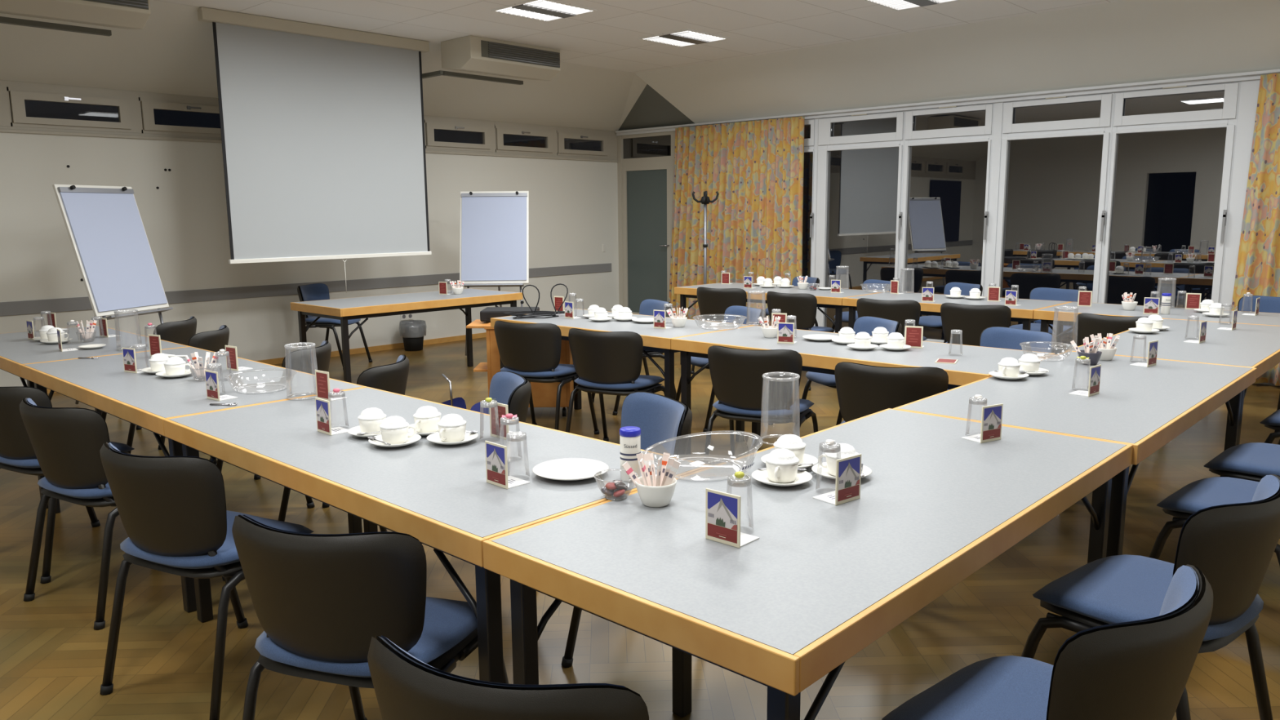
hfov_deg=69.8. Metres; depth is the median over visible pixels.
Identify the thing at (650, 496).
bowl
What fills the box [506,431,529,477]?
drinking glass
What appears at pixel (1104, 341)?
sachet
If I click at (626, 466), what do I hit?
sachet
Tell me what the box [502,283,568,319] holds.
cable
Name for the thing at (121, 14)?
air conditioner
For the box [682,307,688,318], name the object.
sachet
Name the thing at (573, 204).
wall
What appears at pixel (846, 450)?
paper cup cover
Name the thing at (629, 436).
bottle
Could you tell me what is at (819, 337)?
plate
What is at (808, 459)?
saucer
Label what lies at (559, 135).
window
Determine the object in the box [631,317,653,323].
plate
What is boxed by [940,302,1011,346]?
chair
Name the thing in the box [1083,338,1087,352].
sachet
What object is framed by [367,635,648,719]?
chair
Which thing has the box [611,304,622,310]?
paper cup cover
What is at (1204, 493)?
chair
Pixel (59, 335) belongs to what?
card holder
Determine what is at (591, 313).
coffee cup
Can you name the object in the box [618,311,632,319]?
coffee cup
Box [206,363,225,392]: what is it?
drinking glass
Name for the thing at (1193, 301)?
card holder
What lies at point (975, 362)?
conference table
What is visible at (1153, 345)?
card holder
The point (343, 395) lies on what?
drinking glass
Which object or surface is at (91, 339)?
bowl
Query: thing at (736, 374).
chair
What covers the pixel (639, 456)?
sachet
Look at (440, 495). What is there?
conference table
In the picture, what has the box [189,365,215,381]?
bowl
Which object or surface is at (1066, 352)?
clear bowl
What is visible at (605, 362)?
chair
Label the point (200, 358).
sachet
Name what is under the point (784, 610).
conference table
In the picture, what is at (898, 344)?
coffee cup
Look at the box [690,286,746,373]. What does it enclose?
chair
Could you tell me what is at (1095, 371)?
card holder
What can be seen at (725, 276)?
card holder
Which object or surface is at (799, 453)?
coffee cup
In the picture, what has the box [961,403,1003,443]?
card holder
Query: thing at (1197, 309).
saucer
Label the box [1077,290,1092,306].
card holder
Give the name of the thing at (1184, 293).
drinking glass
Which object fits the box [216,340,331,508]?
chair
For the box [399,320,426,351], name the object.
waste bin
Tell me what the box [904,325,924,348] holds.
card holder
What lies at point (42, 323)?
drinking glass
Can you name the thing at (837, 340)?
saucer
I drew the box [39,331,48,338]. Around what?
coffee cup
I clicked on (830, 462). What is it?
coffee cup
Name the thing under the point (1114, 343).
sachet
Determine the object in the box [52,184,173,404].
flipchart
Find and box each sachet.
[74,322,84,337]
[80,322,85,338]
[85,321,89,338]
[88,320,93,337]
[90,320,97,337]
[185,355,197,373]
[190,353,200,376]
[194,351,199,364]
[197,356,204,376]
[204,351,209,374]
[209,353,220,367]
[622,462,642,486]
[636,453,651,486]
[640,458,650,485]
[643,453,655,486]
[648,462,653,486]
[649,453,656,486]
[656,456,662,486]
[660,453,670,485]
[660,457,675,486]
[662,459,680,485]
[666,309,673,318]
[672,308,677,318]
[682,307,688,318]
[757,318,764,328]
[763,317,768,328]
[773,318,778,328]
[1070,340,1080,352]
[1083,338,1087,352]
[1084,337,1088,352]
[1088,341,1093,353]
[1089,334,1094,344]
[1092,337,1098,353]
[1094,339,1102,353]
[1097,333,1102,348]
[1102,337,1106,348]
[1106,333,1112,348]
[1109,337,1119,348]
[1123,293,1127,302]
[1127,293,1129,302]
[1129,292,1132,302]
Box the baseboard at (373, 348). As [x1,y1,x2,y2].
[46,332,486,393]
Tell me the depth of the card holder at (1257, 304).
6.00 m
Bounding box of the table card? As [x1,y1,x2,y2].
[934,358,958,364]
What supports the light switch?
attached to the wall
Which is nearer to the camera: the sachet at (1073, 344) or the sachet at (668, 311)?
the sachet at (1073, 344)
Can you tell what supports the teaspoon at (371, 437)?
on the saucer at (415, 437)
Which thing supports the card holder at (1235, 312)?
on the conference table at (1247, 345)
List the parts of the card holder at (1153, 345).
frame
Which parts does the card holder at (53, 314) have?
frame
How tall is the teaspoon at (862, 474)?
0.005 m
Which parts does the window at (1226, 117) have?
vent sash, handle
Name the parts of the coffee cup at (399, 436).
handle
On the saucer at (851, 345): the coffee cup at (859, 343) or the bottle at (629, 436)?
the coffee cup at (859, 343)
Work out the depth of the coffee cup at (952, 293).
7.30 m
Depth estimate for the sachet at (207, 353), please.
3.97 m
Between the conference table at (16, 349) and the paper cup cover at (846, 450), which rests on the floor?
the conference table at (16, 349)
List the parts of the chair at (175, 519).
leg, backrest, seat, seat frame, leg, leg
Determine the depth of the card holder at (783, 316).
5.34 m
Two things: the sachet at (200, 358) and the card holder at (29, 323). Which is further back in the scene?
the card holder at (29, 323)
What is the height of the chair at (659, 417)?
0.785 m
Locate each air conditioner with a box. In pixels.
[0,0,151,35]
[422,35,560,84]
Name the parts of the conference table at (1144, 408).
leg, leg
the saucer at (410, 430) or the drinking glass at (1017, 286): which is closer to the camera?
the saucer at (410, 430)
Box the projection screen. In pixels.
[197,7,431,293]
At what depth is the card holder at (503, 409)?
2.88 m
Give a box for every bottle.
[619,426,640,481]
[1160,293,1171,314]
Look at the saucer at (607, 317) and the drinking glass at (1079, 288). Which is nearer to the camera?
the saucer at (607, 317)
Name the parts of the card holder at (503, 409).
frame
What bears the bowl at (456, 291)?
on the conference table at (344, 309)
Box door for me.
[622,165,671,314]
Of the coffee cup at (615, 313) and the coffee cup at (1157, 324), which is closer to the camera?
the coffee cup at (1157, 324)
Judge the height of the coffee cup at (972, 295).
0.050 m
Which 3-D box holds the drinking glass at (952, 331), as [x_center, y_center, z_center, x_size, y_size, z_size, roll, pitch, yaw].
[1.527,-0.085,4.437,0.065,0.120,0.065,8,12,42]
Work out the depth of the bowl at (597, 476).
2.27 m
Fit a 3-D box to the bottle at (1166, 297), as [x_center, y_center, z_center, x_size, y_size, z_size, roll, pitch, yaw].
[3.494,-0.374,6.099,0.056,0.138,0.056,-1,9,-2]
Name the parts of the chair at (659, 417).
leg, backrest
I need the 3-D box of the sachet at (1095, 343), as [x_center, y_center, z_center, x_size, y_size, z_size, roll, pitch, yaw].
[2.042,-0.047,4.127,0.017,0.104,0.031,-5,10,-26]
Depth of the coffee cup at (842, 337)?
4.83 m
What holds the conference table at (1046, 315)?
on the floor
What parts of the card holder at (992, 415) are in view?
frame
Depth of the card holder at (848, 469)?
2.21 m
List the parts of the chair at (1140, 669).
seat, backrest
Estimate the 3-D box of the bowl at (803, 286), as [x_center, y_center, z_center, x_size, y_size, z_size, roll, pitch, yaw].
[1.473,-0.670,8.309,0.101,0.058,0.101,8,12,42]
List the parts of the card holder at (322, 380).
frame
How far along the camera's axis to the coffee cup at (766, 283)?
8.47 m
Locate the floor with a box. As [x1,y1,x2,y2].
[0,337,1279,719]
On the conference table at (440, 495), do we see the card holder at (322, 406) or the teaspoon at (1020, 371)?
the card holder at (322, 406)
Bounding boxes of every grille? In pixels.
[83,0,148,9]
[480,40,559,67]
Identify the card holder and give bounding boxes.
[26,320,35,340]
[46,311,66,329]
[57,328,78,351]
[97,317,120,337]
[122,347,144,373]
[148,333,173,356]
[204,369,237,400]
[224,345,253,371]
[315,369,346,400]
[315,397,348,435]
[438,281,450,294]
[484,440,530,488]
[488,401,523,439]
[554,296,564,311]
[564,301,582,319]
[653,309,672,328]
[705,488,759,547]
[721,272,733,284]
[743,275,755,288]
[771,312,786,326]
[777,322,796,343]
[812,453,861,505]
[831,280,843,293]
[890,280,904,293]
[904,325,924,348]
[921,287,934,302]
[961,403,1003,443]
[986,286,1001,301]
[1004,289,1020,306]
[1069,364,1101,396]
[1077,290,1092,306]
[1129,340,1158,367]
[1142,297,1159,315]
[1183,320,1207,343]
[1185,293,1201,309]
[1217,309,1237,330]
[1241,297,1260,315]
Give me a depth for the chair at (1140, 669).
1.51 m
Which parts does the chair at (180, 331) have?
leg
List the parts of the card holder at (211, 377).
frame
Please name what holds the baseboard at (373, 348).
attached to the wall
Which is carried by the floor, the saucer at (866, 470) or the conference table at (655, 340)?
the conference table at (655, 340)
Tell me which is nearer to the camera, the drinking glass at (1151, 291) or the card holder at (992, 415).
the card holder at (992, 415)
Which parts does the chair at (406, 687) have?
backrest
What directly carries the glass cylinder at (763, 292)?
on the conference table at (655, 340)
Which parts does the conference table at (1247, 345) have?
leg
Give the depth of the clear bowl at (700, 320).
5.64 m
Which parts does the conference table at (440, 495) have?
leg, under frame, leg, leg, leg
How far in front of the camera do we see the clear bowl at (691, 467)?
2.54 m
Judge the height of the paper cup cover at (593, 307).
0.032 m
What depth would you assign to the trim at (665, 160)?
11.70 m
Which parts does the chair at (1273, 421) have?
seat, leg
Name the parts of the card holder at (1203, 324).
frame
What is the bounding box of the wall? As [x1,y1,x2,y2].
[0,80,618,386]
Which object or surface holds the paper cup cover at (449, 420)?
on the coffee cup at (446, 434)
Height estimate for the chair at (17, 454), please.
0.785 m
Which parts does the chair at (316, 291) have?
leg, backrest, seat frame, leg, leg, seat, leg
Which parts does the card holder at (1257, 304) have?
frame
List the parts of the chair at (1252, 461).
leg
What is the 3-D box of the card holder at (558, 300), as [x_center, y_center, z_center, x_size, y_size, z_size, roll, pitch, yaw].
[-0.557,-0.404,6.582,0.090,0.112,0.076,6,11,35]
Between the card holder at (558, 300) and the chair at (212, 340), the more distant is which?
the card holder at (558, 300)
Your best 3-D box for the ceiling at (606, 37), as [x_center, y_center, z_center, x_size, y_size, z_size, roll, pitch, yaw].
[-0.015,-2.230,3.609,9.860,0.050,10.440,8,12,42]
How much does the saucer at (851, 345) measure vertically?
0.020 m
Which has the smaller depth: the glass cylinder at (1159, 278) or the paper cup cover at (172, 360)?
the paper cup cover at (172, 360)
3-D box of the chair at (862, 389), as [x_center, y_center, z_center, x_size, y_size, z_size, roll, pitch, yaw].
[1.159,0.376,4.194,0.523,0.785,0.548,4,10,25]
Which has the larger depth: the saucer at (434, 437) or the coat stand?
the coat stand
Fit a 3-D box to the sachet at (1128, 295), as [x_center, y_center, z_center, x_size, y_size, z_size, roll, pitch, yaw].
[3.376,-0.406,6.346,0.038,0.105,0.016,-9,12,-42]
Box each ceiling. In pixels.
[0,0,1279,131]
[151,0,1123,73]
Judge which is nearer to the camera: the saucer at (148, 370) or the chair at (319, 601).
the chair at (319, 601)
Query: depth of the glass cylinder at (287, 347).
3.56 m
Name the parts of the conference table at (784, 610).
leg, under frame, leg, leg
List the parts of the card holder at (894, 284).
frame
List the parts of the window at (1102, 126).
sash, vent sash, handle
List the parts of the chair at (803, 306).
seat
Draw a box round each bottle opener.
[77,356,98,359]
[209,403,236,405]
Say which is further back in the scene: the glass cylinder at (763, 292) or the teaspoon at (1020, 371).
the glass cylinder at (763, 292)
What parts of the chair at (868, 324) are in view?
leg, seat, leg, backrest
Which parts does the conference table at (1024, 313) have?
leg, under frame, leg, leg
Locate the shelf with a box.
[473,362,487,372]
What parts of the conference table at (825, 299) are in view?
leg, under frame, leg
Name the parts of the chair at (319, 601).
leg, backrest, leg, seat frame, seat, leg, leg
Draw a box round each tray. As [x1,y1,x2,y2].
[103,306,173,319]
[462,283,524,287]
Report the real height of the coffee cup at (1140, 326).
0.050 m
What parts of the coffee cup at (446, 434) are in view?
handle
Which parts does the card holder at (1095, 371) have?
frame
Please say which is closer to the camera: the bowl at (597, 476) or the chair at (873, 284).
the bowl at (597, 476)
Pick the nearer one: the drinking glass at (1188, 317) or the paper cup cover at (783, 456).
the paper cup cover at (783, 456)
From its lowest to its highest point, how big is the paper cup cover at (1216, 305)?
0.032 m
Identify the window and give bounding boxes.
[0,86,136,133]
[0,91,4,125]
[133,97,221,137]
[423,120,492,151]
[491,124,554,155]
[553,129,608,158]
[622,134,671,159]
[804,118,816,277]
[813,111,905,333]
[898,102,994,342]
[993,92,1114,351]
[1099,81,1240,303]
[1253,382,1279,386]
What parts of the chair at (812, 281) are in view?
backrest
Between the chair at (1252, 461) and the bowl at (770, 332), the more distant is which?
the bowl at (770, 332)
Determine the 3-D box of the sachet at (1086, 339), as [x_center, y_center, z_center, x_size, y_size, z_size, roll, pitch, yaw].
[2.032,-0.052,4.171,0.016,0.102,0.033,0,9,2]
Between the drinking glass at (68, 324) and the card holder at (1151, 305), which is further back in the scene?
the card holder at (1151, 305)
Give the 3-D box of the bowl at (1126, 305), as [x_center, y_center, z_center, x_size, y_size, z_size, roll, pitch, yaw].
[3.392,-0.375,6.365,0.101,0.058,0.101,8,12,42]
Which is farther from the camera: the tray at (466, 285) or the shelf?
the tray at (466, 285)
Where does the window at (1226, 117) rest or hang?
attached to the trim at (1249, 92)
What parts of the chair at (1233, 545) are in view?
seat frame, leg, seat, leg, backrest, leg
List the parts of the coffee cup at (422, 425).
handle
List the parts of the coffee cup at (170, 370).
handle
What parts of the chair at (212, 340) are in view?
leg, leg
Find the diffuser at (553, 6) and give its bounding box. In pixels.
[525,0,589,13]
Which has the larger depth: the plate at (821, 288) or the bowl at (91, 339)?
the plate at (821, 288)
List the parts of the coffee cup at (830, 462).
handle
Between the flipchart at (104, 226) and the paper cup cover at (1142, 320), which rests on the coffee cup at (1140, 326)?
the paper cup cover at (1142, 320)
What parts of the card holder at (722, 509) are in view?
frame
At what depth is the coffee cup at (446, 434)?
2.79 m
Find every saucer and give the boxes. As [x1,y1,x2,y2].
[32,336,46,341]
[40,337,72,343]
[141,367,164,373]
[155,368,191,377]
[346,426,381,437]
[368,432,421,447]
[408,423,439,435]
[426,430,478,444]
[582,314,593,318]
[589,316,613,321]
[613,316,636,320]
[751,467,812,486]
[760,284,775,288]
[760,453,817,468]
[777,284,793,288]
[811,462,871,479]
[831,337,854,344]
[846,343,878,350]
[871,337,887,344]
[879,343,911,351]
[945,294,965,298]
[964,296,985,299]
[988,371,1028,380]
[1026,368,1048,375]
[1128,328,1159,333]
[1152,325,1169,330]
[1194,308,1208,312]
[1202,311,1229,316]
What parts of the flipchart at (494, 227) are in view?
leg, leg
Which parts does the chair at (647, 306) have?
leg, leg, backrest, leg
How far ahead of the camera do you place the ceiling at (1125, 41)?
8.14 m
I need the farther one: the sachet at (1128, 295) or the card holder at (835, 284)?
the card holder at (835, 284)
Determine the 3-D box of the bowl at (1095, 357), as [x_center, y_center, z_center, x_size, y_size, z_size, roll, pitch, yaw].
[2.032,-0.010,4.153,0.101,0.058,0.101,8,12,42]
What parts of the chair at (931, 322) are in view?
seat, backrest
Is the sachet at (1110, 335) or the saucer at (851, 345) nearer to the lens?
the sachet at (1110, 335)
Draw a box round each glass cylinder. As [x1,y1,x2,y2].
[113,309,142,350]
[284,342,317,399]
[746,290,765,324]
[760,371,799,444]
[835,266,848,289]
[899,268,914,293]
[1050,306,1079,348]
[1155,277,1176,307]
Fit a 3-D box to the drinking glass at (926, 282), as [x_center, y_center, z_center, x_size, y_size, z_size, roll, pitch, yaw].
[2.358,-0.579,7.479,0.065,0.120,0.065,8,12,42]
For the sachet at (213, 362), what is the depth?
3.95 m
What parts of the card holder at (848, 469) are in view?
frame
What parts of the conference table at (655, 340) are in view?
leg, leg, under frame, leg, leg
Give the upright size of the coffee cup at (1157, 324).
0.050 m
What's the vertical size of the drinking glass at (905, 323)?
0.120 m
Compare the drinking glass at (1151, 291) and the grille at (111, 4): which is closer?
the grille at (111, 4)
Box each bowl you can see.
[75,330,96,342]
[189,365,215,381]
[224,368,297,393]
[451,287,463,294]
[593,468,637,501]
[635,474,676,507]
[642,430,763,480]
[671,316,687,327]
[692,314,746,329]
[760,325,777,337]
[797,282,808,289]
[807,283,818,290]
[860,283,890,293]
[1019,341,1074,360]
[1077,350,1102,364]
[1097,346,1116,360]
[1121,301,1137,310]
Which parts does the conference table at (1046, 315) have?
leg, under frame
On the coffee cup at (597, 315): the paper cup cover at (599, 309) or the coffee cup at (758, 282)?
the paper cup cover at (599, 309)
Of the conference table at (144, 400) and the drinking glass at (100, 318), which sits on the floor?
the conference table at (144, 400)
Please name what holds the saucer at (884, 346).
on the conference table at (975, 362)
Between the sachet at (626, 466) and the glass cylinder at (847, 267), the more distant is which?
the glass cylinder at (847, 267)
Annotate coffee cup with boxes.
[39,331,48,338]
[46,332,67,341]
[149,360,165,371]
[164,363,191,375]
[358,417,386,435]
[379,425,416,444]
[413,415,440,432]
[438,424,466,442]
[587,309,595,316]
[594,312,608,319]
[611,309,619,316]
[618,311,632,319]
[756,280,764,284]
[763,281,772,286]
[765,462,798,483]
[773,280,781,284]
[773,445,804,465]
[780,281,790,286]
[822,453,836,476]
[838,333,854,342]
[853,337,871,347]
[871,333,888,342]
[886,338,905,348]
[950,291,960,296]
[969,292,981,297]
[998,364,1020,377]
[1018,360,1039,373]
[1135,322,1152,331]
[1151,320,1163,328]
[1200,303,1210,311]
[1208,307,1224,315]
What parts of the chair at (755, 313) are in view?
leg, seat, leg, backrest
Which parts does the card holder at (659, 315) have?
frame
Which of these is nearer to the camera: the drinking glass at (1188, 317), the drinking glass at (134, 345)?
the drinking glass at (134, 345)
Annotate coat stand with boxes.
[692,191,719,284]
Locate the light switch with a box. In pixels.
[602,244,605,252]
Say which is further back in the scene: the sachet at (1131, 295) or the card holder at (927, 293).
the card holder at (927, 293)
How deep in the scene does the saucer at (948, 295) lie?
7.30 m
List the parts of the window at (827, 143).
vent sash, handle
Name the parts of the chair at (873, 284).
seat, backrest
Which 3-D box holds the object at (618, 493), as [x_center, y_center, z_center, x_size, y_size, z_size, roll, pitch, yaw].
[-0.051,0.325,2.245,0.030,0.020,0.032,1,9,9]
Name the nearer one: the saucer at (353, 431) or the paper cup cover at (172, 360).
the saucer at (353, 431)
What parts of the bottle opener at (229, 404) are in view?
handle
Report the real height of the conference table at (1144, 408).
0.740 m
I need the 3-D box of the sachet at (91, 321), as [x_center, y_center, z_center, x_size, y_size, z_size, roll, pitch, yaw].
[-3.107,-0.173,5.188,0.040,0.106,0.011,-3,9,-13]
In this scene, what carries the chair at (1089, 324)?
on the floor
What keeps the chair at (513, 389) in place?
on the floor
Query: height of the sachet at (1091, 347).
0.100 m
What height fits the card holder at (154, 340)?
0.112 m
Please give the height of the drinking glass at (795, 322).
0.120 m
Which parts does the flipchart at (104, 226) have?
leg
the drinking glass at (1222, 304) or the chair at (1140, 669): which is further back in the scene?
the drinking glass at (1222, 304)
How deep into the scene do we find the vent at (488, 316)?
6.58 m
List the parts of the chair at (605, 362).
leg, leg, seat, seat frame, leg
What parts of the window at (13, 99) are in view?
handle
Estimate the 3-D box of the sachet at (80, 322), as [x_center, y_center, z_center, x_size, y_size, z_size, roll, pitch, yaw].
[-3.124,-0.161,5.152,0.014,0.105,0.046,-2,9,-7]
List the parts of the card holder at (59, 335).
frame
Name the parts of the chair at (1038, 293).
seat, backrest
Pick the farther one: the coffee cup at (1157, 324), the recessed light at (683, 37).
the recessed light at (683, 37)
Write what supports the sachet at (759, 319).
in the bowl at (770, 332)
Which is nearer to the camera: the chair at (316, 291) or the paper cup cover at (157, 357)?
the paper cup cover at (157, 357)
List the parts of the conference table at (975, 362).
leg, leg, under frame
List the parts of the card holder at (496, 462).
frame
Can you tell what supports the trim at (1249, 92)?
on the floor
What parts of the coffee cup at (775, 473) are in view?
handle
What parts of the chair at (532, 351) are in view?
leg, seat, seat frame, leg, leg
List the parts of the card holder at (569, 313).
frame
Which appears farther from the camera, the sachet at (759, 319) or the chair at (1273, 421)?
the sachet at (759, 319)
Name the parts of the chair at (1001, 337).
backrest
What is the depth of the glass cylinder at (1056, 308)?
4.66 m
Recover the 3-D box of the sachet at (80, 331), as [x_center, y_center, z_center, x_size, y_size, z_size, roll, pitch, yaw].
[-3.145,-0.165,5.156,0.015,0.102,0.054,5,11,31]
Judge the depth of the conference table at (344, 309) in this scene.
7.48 m
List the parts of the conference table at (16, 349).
leg, leg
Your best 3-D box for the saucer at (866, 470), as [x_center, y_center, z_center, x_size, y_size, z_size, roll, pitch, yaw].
[0.533,0.298,2.429,0.157,0.020,0.157,8,12,42]
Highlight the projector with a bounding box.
[480,306,539,321]
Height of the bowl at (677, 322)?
0.058 m
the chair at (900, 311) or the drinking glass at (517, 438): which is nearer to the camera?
the drinking glass at (517, 438)
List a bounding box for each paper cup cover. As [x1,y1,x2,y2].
[38,324,53,331]
[46,327,64,333]
[148,353,168,361]
[163,356,186,365]
[357,407,386,420]
[379,415,408,429]
[413,405,440,418]
[437,413,466,427]
[587,304,599,310]
[594,307,607,312]
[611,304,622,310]
[618,306,631,312]
[756,276,764,279]
[763,278,773,281]
[764,448,799,465]
[773,276,782,279]
[773,434,805,449]
[780,278,790,281]
[824,443,858,458]
[838,327,855,333]
[853,332,871,339]
[871,326,888,333]
[886,332,904,339]
[950,287,961,291]
[969,288,981,292]
[997,357,1020,366]
[1018,353,1040,362]
[1135,317,1153,324]
[1148,314,1163,320]
[1200,299,1213,304]
[1208,302,1224,308]
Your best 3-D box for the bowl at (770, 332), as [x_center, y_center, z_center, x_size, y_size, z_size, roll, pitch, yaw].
[0.728,-0.155,5.132,0.101,0.058,0.101,8,12,42]
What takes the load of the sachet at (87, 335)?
in the bowl at (91, 339)
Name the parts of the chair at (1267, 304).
backrest, leg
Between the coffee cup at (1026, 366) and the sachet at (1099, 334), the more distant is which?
the sachet at (1099, 334)
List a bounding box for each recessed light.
[490,0,597,22]
[638,28,729,47]
[863,0,958,10]
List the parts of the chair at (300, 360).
leg, leg, backrest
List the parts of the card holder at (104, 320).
frame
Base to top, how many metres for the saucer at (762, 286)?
0.020 m
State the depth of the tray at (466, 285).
9.25 m
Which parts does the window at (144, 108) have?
handle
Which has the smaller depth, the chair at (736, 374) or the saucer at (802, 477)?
the saucer at (802, 477)
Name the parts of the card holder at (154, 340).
frame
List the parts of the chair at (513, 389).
backrest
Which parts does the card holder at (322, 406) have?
frame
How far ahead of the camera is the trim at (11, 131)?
8.12 m
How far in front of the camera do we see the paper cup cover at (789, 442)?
2.50 m
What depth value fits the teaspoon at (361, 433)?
2.87 m
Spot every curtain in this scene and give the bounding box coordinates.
[668,116,804,325]
[1231,73,1279,386]
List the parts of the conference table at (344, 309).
leg, leg, under frame, leg, leg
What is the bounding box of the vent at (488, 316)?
[486,314,510,318]
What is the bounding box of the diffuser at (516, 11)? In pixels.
[498,7,552,18]
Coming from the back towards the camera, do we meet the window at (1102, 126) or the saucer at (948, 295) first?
the window at (1102, 126)
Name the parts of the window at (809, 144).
sash, vent sash, handle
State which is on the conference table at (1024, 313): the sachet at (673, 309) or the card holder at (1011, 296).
the card holder at (1011, 296)
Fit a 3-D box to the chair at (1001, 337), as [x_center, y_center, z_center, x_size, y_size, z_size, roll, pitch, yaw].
[1.927,0.240,5.006,0.548,0.785,0.523,-5,10,-29]
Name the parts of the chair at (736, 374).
leg, leg, seat, seat frame, leg, leg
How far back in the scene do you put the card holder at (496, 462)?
2.36 m
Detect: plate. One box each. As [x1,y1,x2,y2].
[78,343,106,349]
[532,457,608,480]
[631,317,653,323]
[802,333,839,341]
[817,287,831,289]
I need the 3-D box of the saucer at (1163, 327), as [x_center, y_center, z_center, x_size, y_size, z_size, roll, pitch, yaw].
[2.975,-0.184,5.314,0.157,0.020,0.157,8,12,42]
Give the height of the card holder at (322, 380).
0.112 m
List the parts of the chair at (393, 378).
leg, backrest, leg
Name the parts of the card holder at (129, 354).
frame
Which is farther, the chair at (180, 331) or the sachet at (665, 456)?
the chair at (180, 331)
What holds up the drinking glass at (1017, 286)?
on the conference table at (1024, 313)
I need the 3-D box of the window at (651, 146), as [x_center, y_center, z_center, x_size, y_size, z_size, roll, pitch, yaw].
[0.192,-2.760,11.940,0.860,0.280,0.290,8,12,42]
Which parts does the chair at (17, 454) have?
leg, seat, leg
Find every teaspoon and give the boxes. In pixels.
[356,431,380,435]
[368,436,391,444]
[757,467,806,471]
[861,463,864,476]
[1019,370,1048,372]
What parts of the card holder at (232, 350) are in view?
frame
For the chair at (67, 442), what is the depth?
3.25 m
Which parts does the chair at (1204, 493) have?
leg, seat frame, seat, leg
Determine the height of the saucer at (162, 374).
0.020 m
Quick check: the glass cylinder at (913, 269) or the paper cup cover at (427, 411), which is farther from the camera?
the glass cylinder at (913, 269)
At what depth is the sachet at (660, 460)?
2.17 m
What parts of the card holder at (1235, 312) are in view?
frame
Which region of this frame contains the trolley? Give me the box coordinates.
[466,319,573,416]
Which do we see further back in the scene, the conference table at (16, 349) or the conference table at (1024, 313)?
the conference table at (1024, 313)
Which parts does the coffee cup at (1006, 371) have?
handle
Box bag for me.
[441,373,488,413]
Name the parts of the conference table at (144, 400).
leg, under frame, leg, leg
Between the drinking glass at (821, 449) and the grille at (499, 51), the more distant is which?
the grille at (499, 51)
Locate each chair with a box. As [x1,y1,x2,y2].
[0,386,133,583]
[19,397,225,629]
[99,442,313,719]
[101,315,196,430]
[126,324,229,464]
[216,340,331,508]
[231,515,509,719]
[278,354,409,531]
[297,283,372,370]
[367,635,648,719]
[421,370,531,544]
[493,320,599,434]
[561,391,692,667]
[565,328,664,441]
[591,298,676,415]
[675,305,773,431]
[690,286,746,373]
[704,345,817,455]
[765,275,819,326]
[766,291,835,390]
[792,315,902,434]
[831,279,890,332]
[834,361,948,424]
[856,297,927,341]
[881,564,1213,719]
[918,281,982,342]
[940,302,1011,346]
[947,326,1057,390]
[1008,287,1080,340]
[1021,474,1279,719]
[1077,312,1148,346]
[1149,476,1279,566]
[1204,442,1279,481]
[1237,295,1279,410]
[1260,408,1279,444]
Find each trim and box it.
[0,128,617,162]
[0,262,611,315]
[615,69,1279,135]
[617,84,694,130]
[617,135,623,306]
[621,130,675,245]
[812,79,1260,326]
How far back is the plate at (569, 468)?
2.49 m
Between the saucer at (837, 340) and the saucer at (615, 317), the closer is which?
the saucer at (837, 340)
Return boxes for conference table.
[0,324,191,508]
[20,346,366,612]
[163,386,691,717]
[290,288,522,382]
[482,408,1133,719]
[490,308,754,441]
[671,325,1055,454]
[674,282,875,364]
[842,291,1071,354]
[893,351,1257,556]
[1033,302,1279,346]
[1071,318,1279,444]
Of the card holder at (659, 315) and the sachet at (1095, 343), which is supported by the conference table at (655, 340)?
the card holder at (659, 315)
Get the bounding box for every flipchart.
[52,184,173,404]
[459,191,528,355]
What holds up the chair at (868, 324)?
on the floor
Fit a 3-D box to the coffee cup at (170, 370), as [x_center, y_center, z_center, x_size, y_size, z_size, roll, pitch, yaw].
[-2.038,0.041,4.037,0.085,0.050,0.095,4,10,25]
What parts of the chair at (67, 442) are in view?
leg, backrest, seat, seat frame, leg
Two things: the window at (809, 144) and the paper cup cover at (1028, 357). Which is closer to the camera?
the paper cup cover at (1028, 357)
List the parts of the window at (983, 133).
vent sash, handle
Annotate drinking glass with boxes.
[33,316,44,337]
[40,311,53,326]
[66,321,80,343]
[91,316,104,337]
[133,343,149,367]
[144,324,156,346]
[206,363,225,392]
[215,351,231,378]
[328,390,348,426]
[444,279,451,292]
[479,400,499,439]
[499,416,522,457]
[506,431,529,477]
[574,298,584,316]
[663,303,672,322]
[726,474,753,530]
[747,271,754,283]
[770,308,781,325]
[786,315,796,337]
[815,442,840,490]
[827,275,835,287]
[893,277,899,291]
[903,319,915,337]
[925,281,933,287]
[948,329,962,355]
[964,396,986,435]
[1010,284,1018,300]
[1071,357,1090,388]
[1076,286,1086,302]
[1129,334,1146,361]
[1150,291,1159,297]
[1175,290,1186,307]
[1184,315,1199,338]
[1218,303,1231,323]
[1240,293,1253,311]
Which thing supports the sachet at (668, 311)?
in the bowl at (677, 322)
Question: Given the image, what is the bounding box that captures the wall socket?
[400,313,413,320]
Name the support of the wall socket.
attached to the wall

